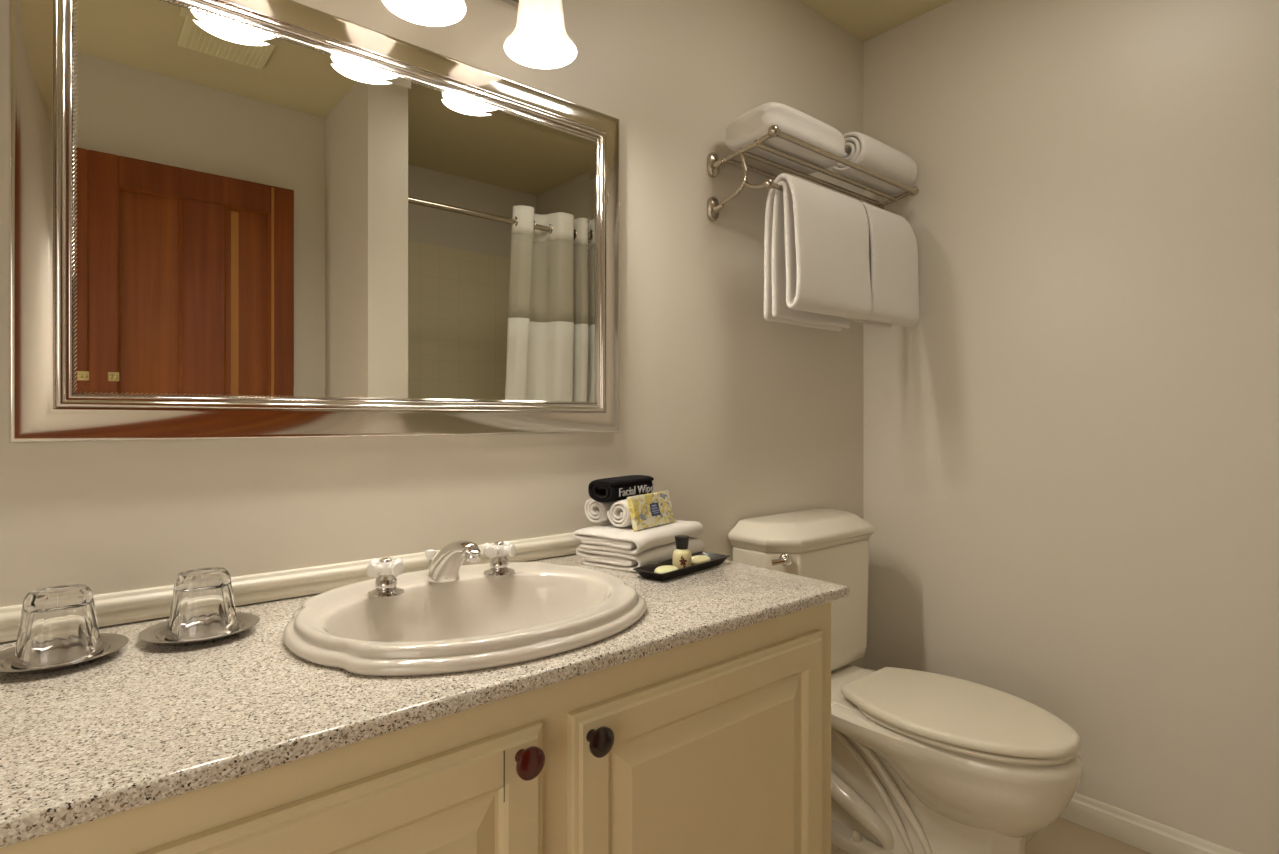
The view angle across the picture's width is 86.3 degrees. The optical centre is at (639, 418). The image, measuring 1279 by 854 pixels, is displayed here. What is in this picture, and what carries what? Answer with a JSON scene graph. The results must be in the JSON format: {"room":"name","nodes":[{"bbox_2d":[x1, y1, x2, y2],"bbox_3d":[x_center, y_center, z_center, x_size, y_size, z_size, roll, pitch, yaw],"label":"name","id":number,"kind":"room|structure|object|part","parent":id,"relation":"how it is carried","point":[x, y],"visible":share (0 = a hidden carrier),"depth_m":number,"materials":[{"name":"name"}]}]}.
{"room":"hotel bathroom","nodes":[
{"label":"hotel bathroom","id":0,"kind":"room"},
{"bbox_2d":[0,0,862,667],"bbox_3d":[-0.429,-0.103,1.435,3.300,2.440,0.100,0,0,-40],"label":"wall","id":1,"kind":"structure","parent":0,"point":[736,414],"depth_m":1.70,"materials":[{"name":"beige paint"}]},
{"bbox_2d":[0,533,579,641],"bbox_3d":[-0.858,0.291,0.995,1.875,0.048,0.018,0,0,-40],"label":"trim","id":2,"kind":"structure","parent":1,"relation":"attached to","point":[114,608],"depth_m":1.19,"materials":[{"name":"beige paint"}]},
{"bbox_2d":[9,0,618,442],"bbox_3d":[-0.470,-0.350,1.317,1.098,0.767,0.026,0,0,-40],"label":"wall mirror","id":3,"kind":"object","parent":1,"relation":"attached to","point":[229,219],"visible":1,"depth_m":1.20,"materials":[{"name":"silver metal"}]},
{"bbox_2d":[382,0,465,26],"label":"vanity light","id":4,"kind":"object","parent":1,"relation":"attached to","point":[435,13],"depth_m":1.25,"materials":[{"name":"white glass"}]},
{"bbox_3d":[-0.379,-0.794,1.202,0.144,0.123,0.144,0,0,-40],"label":"lamp shade","id":5,"kind":"part","parent":4,"relation":"part of","materials":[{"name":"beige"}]},
{"bbox_2d":[501,0,576,68],"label":"vanity light","id":6,"kind":"object","parent":1,"relation":"attached to","point":[538,38],"depth_m":1.38,"materials":[{"name":"white glass"}]},
{"bbox_3d":[-0.196,-0.794,1.357,0.144,0.123,0.144,0,0,-40],"label":"lamp shade","id":7,"kind":"part","parent":6,"relation":"part of","materials":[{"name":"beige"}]},
{"bbox_2d":[707,125,918,221],"bbox_3d":[0.543,-0.647,2.037,0.734,0.195,0.237,0,0,-40],"label":"towel rack","id":8,"kind":"object","parent":1,"relation":"attached to","point":[713,162],"visible":0.62,"depth_m":1.89,"materials":[{"name":"silver metal"}]},
{"bbox_3d":[0.207,-0.583,1.895,0.038,0.068,0.019,0,0,-40],"label":"wall plate","id":9,"kind":"part","parent":8,"relation":"part of","materials":[{"name":"silver metal"}]},
{"bbox_3d":[0.207,-0.706,1.895,0.038,0.068,0.019,0,0,-40],"label":"wall plate","id":10,"kind":"part","parent":8,"relation":"part of","materials":[{"name":"silver metal"}]},
{"bbox_3d":[0.216,-0.701,1.884,0.024,0.025,0.039,0,0,-40],"label":"post","id":11,"kind":"part","parent":8,"relation":"part of","materials":[{"name":"silver metal"}]},
{"bbox_3d":[0.216,-0.578,1.884,0.024,0.025,0.039,0,0,-40],"label":"post","id":12,"kind":"part","parent":8,"relation":"part of","materials":[{"name":"silver metal"}]},
{"bbox_3d":[0.254,-0.647,1.839,0.012,0.126,0.097,0,0,-40],"label":"arm","id":13,"kind":"part","parent":8,"relation":"part of","materials":[{"name":"silver metal"}]},
{"bbox_3d":[0.285,-0.716,1.802,0.016,0.035,0.184,0,0,-40],"label":"arm","id":14,"kind":"part","parent":8,"relation":"part of","materials":[{"name":"silver metal"}]},
{"bbox_3d":[0.500,-0.707,2.087,0.696,0.014,0.014,0,0,-40],"label":"shelf rod","id":15,"kind":"part","parent":8,"relation":"part of","materials":[{"name":"silver metal"}]},
{"bbox_3d":[0.304,-0.613,1.780,0.012,0.038,0.088,0,0,-40],"label":"bar arm","id":16,"kind":"part","parent":8,"relation":"part of","materials":[{"name":"silver metal"}]},
{"bbox_2d":[725,102,844,173],"bbox_3d":[0.412,-0.782,1.920,0.359,0.110,0.186,0,0,-40],"label":"folded towel","id":17,"kind":"object","parent":8,"relation":"on","point":[754,124],"visible":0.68,"depth_m":1.83,"materials":[{"name":"white fabric"}]},
{"bbox_3d":[0.536,-0.712,2.045,0.696,0.014,0.014,0,0,-40],"label":"shelf rod","id":18,"kind":"part","parent":8,"relation":"part of","materials":[{"name":"silver metal"}]},
{"bbox_2d":[764,173,871,330],"bbox_3d":[0.496,-0.448,1.880,0.352,0.380,0.124,0,0,-40],"label":"towel","id":19,"kind":"object","parent":8,"relation":"hanging from","point":[817,266],"visible":0.99,"depth_m":1.81,"materials":[{"name":"white fabric"}]},
{"bbox_3d":[0.570,-0.717,2.005,0.696,0.014,0.014,0,0,-40],"label":"shelf rod","id":20,"kind":"part","parent":8,"relation":"part of","materials":[{"name":"silver metal"}]},
{"bbox_3d":[0.610,-0.728,1.958,0.696,0.014,0.014,0,0,-40],"label":"shelf rod","id":21,"kind":"part","parent":8,"relation":"part of","materials":[{"name":"silver metal"}]},
{"bbox_2d":[832,132,916,193],"bbox_3d":[0.738,-0.795,2.131,0.322,0.125,0.122,0,0,-40],"label":"rolled towel","id":22,"kind":"object","parent":8,"relation":"on","point":[861,149],"visible":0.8,"depth_m":2.06,"materials":[{"name":"white fabric"}]},
{"bbox_2d":[850,202,918,327],"bbox_3d":[0.741,-0.463,2.096,0.280,0.350,0.112,0,0,-40],"label":"towel","id":23,"kind":"object","parent":8,"relation":"hanging from","point":[893,251],"visible":0.77,"depth_m":2.05,"materials":[{"name":"white fabric"}]},
{"bbox_3d":[0.817,-0.716,2.252,0.016,0.035,0.184,0,0,-40],"label":"arm","id":24,"kind":"part","parent":8,"relation":"part of","materials":[{"name":"silver metal"}]},
{"bbox_2d":[799,0,951,41],"bbox_3d":[0.311,-1.353,0.561,3.300,0.060,2.390,0,0,-40],"label":"ceiling","id":25,"kind":"structure","parent":0,"point":[865,20],"depth_m":2.22,"materials":[{"name":"beige paint"}]},
{"bbox_2d":[831,817,1150,853],"bbox_3d":[0.311,1.147,0.561,3.300,0.060,2.390,0,0,-40],"label":"floor","id":26,"kind":"structure","parent":0,"point":[1063,836],"depth_m":1.79,"materials":[{"name":"tile"}]},
{"bbox_2d":[0,602,830,853],"bbox_3d":[-0.591,0.727,0.826,2.061,0.779,0.617,0,0,-40],"label":"vanity cabinet","id":27,"kind":"object","parent":26,"relation":"on","point":[718,744],"visible":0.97,"depth_m":0.90,"materials":[{"name":"beige paint"}]},
{"bbox_3d":[-0.340,0.692,0.685,0.567,0.610,0.019,0,0,-40],"label":"door","id":28,"kind":"part","parent":27,"relation":"part of","materials":[{"name":"beige paint"}]},
{"bbox_2d":[0,554,848,847],"bbox_3d":[-0.589,0.327,0.847,2.091,0.021,0.590,0,0,-40],"label":"countertop","id":29,"kind":"structure","parent":27,"relation":"on","point":[141,723],"depth_m":0.77,"materials":[{"name":"stone"}]},
{"bbox_2d":[0,633,128,674],"bbox_3d":[-0.762,0.310,0.894,0.149,0.013,0.149,0,0,-40],"label":"coaster","id":30,"kind":"object","parent":29,"relation":"on","point":[111,642],"visible":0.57,"depth_m":0.88,"materials":[{"name":"silver metal"}]},
{"bbox_2d":[11,584,102,667],"bbox_3d":[-0.766,0.269,0.901,0.092,0.088,0.092,0,0,-40],"label":"glass tumbler","id":31,"kind":"object","parent":30,"relation":"on","point":[58,625],"visible":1,"depth_m":0.87,"materials":[{"name":"clear glass"}]},
{"bbox_2d":[138,612,259,645],"bbox_3d":[-0.642,0.310,1.000,0.149,0.013,0.149,0,0,-40],"label":"coaster","id":32,"kind":"object","parent":29,"relation":"on","point":[155,634],"visible":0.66,"depth_m":0.98,"materials":[{"name":"silver metal"}]},
{"bbox_2d":[165,567,238,640],"bbox_3d":[-0.644,0.269,1.007,0.092,0.088,0.092,0,0,-40],"label":"glass tumbler","id":33,"kind":"object","parent":32,"relation":"on","point":[202,605],"visible":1,"depth_m":0.98,"materials":[{"name":"clear glass"}]},
{"bbox_2d":[283,541,646,676],"bbox_3d":[-0.265,0.332,1.105,0.554,0.210,0.497,0,0,-40],"label":"sink","id":34,"kind":"object","parent":29,"relation":"in","point":[476,621],"depth_m":1.10,"materials":[{"name":"beige ceramic"}]},
{"bbox_3d":[-0.414,0.256,1.114,0.057,0.058,0.057,0,0,-16],"label":"tap handle","id":35,"kind":"part","parent":34,"relation":"part of","materials":[{"name":"silver metal"}]},
{"bbox_3d":[-0.414,0.242,1.114,0.057,0.024,0.057,0,0,-15],"label":"cross handle","id":36,"kind":"part","parent":34,"relation":"part of","materials":[{"name":"white ceramic"}]},
{"bbox_2d":[425,540,480,582],"bbox_3d":[-0.326,0.245,1.180,0.052,0.084,0.192,0,0,-40],"label":"faucet","id":37,"kind":"object","parent":34,"relation":"on","point":[446,565],"visible":1,"depth_m":1.16,"materials":[{"name":"silver metal"}]},
{"bbox_3d":[-0.382,0.248,1.245,0.017,0.019,0.017,0,0,5],"label":"lift knob","id":38,"kind":"part","parent":37,"relation":"part of","materials":[{"name":"silver metal"}]},
{"bbox_3d":[-0.260,0.256,1.264,0.057,0.058,0.057,0,0,-27],"label":"tap handle","id":39,"kind":"part","parent":34,"relation":"part of","materials":[{"name":"silver metal"}]},
{"bbox_3d":[-0.260,0.242,1.264,0.057,0.024,0.057,0,0,-27],"label":"cross handle","id":40,"kind":"part","parent":34,"relation":"part of","materials":[{"name":"white ceramic"}]},
{"bbox_2d":[576,537,704,571],"bbox_3d":[0.006,0.298,1.553,0.176,0.042,0.271,0,0,35],"label":"hand towel","id":41,"kind":"object","parent":29,"relation":"on","point":[612,560],"visible":0.46,"depth_m":1.45,"materials":[{"name":"white fabric"}]},
{"bbox_2d":[573,520,702,554],"bbox_3d":[0.004,0.260,1.552,0.178,0.041,0.276,0,0,34],"label":"hand towel","id":42,"kind":"object","parent":41,"relation":"on","point":[608,537],"visible":0.82,"depth_m":1.46,"materials":[{"name":"white fabric"}]},
{"bbox_2d":[585,499,616,522],"bbox_3d":[-0.058,0.209,1.604,0.064,0.059,0.161,0,0,34],"label":"rolled washcloth","id":43,"kind":"object","parent":42,"relation":"on","point":[596,512],"visible":0.25,"depth_m":1.54,"materials":[{"name":"white fabric"}]},
{"bbox_2d":[588,475,653,502],"bbox_3d":[-0.035,0.160,1.567,0.090,0.054,0.166,0,0,34],"label":"washcloth","id":44,"kind":"object","parent":43,"relation":"on","point":[612,489],"visible":1,"depth_m":1.52,"materials":[{"name":"black fabric"}]},
{"bbox_2d":[607,499,671,526],"bbox_3d":[0.002,0.209,1.562,0.067,0.061,0.181,0,0,34],"label":"rolled washcloth","id":45,"kind":"object","parent":42,"relation":"on","point":[618,514],"visible":0.27,"depth_m":1.49,"materials":[{"name":"white fabric"}]},
{"bbox_2d":[627,491,674,530],"bbox_3d":[0.027,0.204,1.525,0.030,0.074,0.150,0,0,35],"label":"packet","id":46,"kind":"object","parent":42,"relation":"on","point":[649,510],"visible":1,"depth_m":1.51,"materials":[{"name":"yellow paper"}]},
{"bbox_2d":[652,504,658,513],"bbox_3d":[0.035,0.201,1.524,0.005,0.019,0.028,0,0,35],"label":"print","id":47,"kind":"object","parent":46,"relation":"on","point":[655,507],"depth_m":1.52,"materials":[{"name":"blue paper"}]},
{"bbox_2d":[633,551,729,580],"bbox_3d":[0.092,0.308,1.427,0.078,0.018,0.241,0,0,41],"label":"tray","id":48,"kind":"object","parent":29,"relation":"on","point":[647,571],"visible":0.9,"depth_m":1.40,"materials":[{"name":"black paint"}]},
{"bbox_2d":[654,565,677,573],"bbox_3d":[0.055,0.306,1.377,0.060,0.014,0.048,0,0,-40],"label":"soap","id":49,"kind":"object","parent":48,"relation":"in","point":[667,568],"visible":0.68,"depth_m":1.36,"materials":[{"name":"beige"}]},
{"bbox_2d":[673,535,691,568],"bbox_3d":[0.089,0.280,1.434,0.040,0.066,0.040,0,0,-40],"label":"lotion bottle","id":50,"kind":"object","parent":48,"relation":"in","point":[682,557],"visible":0.91,"depth_m":1.42,"materials":[{"name":"beige plastic"}]},
{"bbox_2d":[679,556,686,567],"bbox_3d":[0.090,0.296,1.415,0.016,0.026,0.002,0,0,-3],"label":"print","id":51,"kind":"object","parent":50,"relation":"attached to","point":[682,559],"depth_m":1.41,"materials":[{"name":"brown paper"}]},
{"bbox_2d":[692,555,710,564],"bbox_3d":[0.131,0.306,1.481,0.060,0.014,0.048,0,0,-40],"label":"soap","id":52,"kind":"object","parent":48,"relation":"in","point":[697,559],"visible":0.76,"depth_m":1.46,"materials":[{"name":"beige wax"}]},
{"bbox_3d":[-0.136,0.414,0.826,0.038,0.038,0.029,0,0,-40],"label":"knob","id":53,"kind":"part","parent":27,"relation":"part of","materials":[{"name":"red ceramic"}]},
{"bbox_3d":[-0.054,0.421,0.895,0.038,0.038,0.029,0,0,-40],"label":"knob","id":54,"kind":"part","parent":27,"relation":"part of","materials":[{"name":"black ceramic"}]},
{"bbox_3d":[0.123,0.693,1.077,0.558,0.607,0.019,0,0,-40],"label":"door","id":55,"kind":"part","parent":27,"relation":"part of","materials":[{"name":"beige paint"}]},
{"bbox_2d":[728,508,1082,853],"bbox_3d":[0.702,0.703,1.790,0.510,0.828,0.811,0,0,-40],"label":"toilet","id":56,"kind":"object","parent":26,"relation":"on","point":[922,762],"visible":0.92,"depth_m":1.68,"materials":[{"name":"beige ceramic"}]},
{"bbox_3d":[0.376,0.381,1.818,0.052,0.023,0.020,0,0,-2],"label":"lever arm","id":57,"kind":"part","parent":56,"relation":"part of","materials":[{"name":"silver metal"}]},
{"bbox_3d":[0.394,0.379,1.834,0.037,0.037,0.014,0,0,5],"label":"flush lever","id":58,"kind":"part","parent":56,"relation":"part of","materials":[{"name":"silver metal"}]},
{"bbox_3d":[0.505,0.551,2.029,0.476,0.374,0.188,0,0,-40],"label":"tank","id":59,"kind":"part","parent":56,"relation":"part of","materials":[{"name":"beige ceramic"}]},
{"bbox_3d":[0.508,0.327,2.025,0.502,0.076,0.203,0,0,-40],"label":"tank lid","id":60,"kind":"part","parent":56,"relation":"part of","materials":[{"name":"beige ceramic"}]},
{"bbox_3d":[0.726,0.854,1.735,0.372,0.226,0.695,0,0,-40],"label":"bowl","id":61,"kind":"part","parent":56,"relation":"part of","materials":[{"name":"beige ceramic"}]},
{"bbox_3d":[0.781,0.710,1.670,0.371,0.020,0.514,0,0,-40],"label":"seat","id":62,"kind":"part","parent":56,"relation":"part of","materials":[{"name":"beige plastic"}]},
{"bbox_2d":[863,0,1278,853],"bbox_3d":[1.532,-0.103,1.595,0.100,2.440,2.190,0,0,-40],"label":"wall","id":63,"kind":"structure","parent":0,"point":[1071,447],"depth_m":1.86,"materials":[{"name":"beige paint"}]},
{"bbox_2d":[1060,792,1240,853],"bbox_3d":[1.234,1.077,1.860,0.014,0.079,1.400,0,0,-40],"label":"baseboard","id":64,"kind":"structure","parent":63,"relation":"attached to","point":[1147,835],"depth_m":1.78,"materials":[{"name":"beige paint"}]}
]}

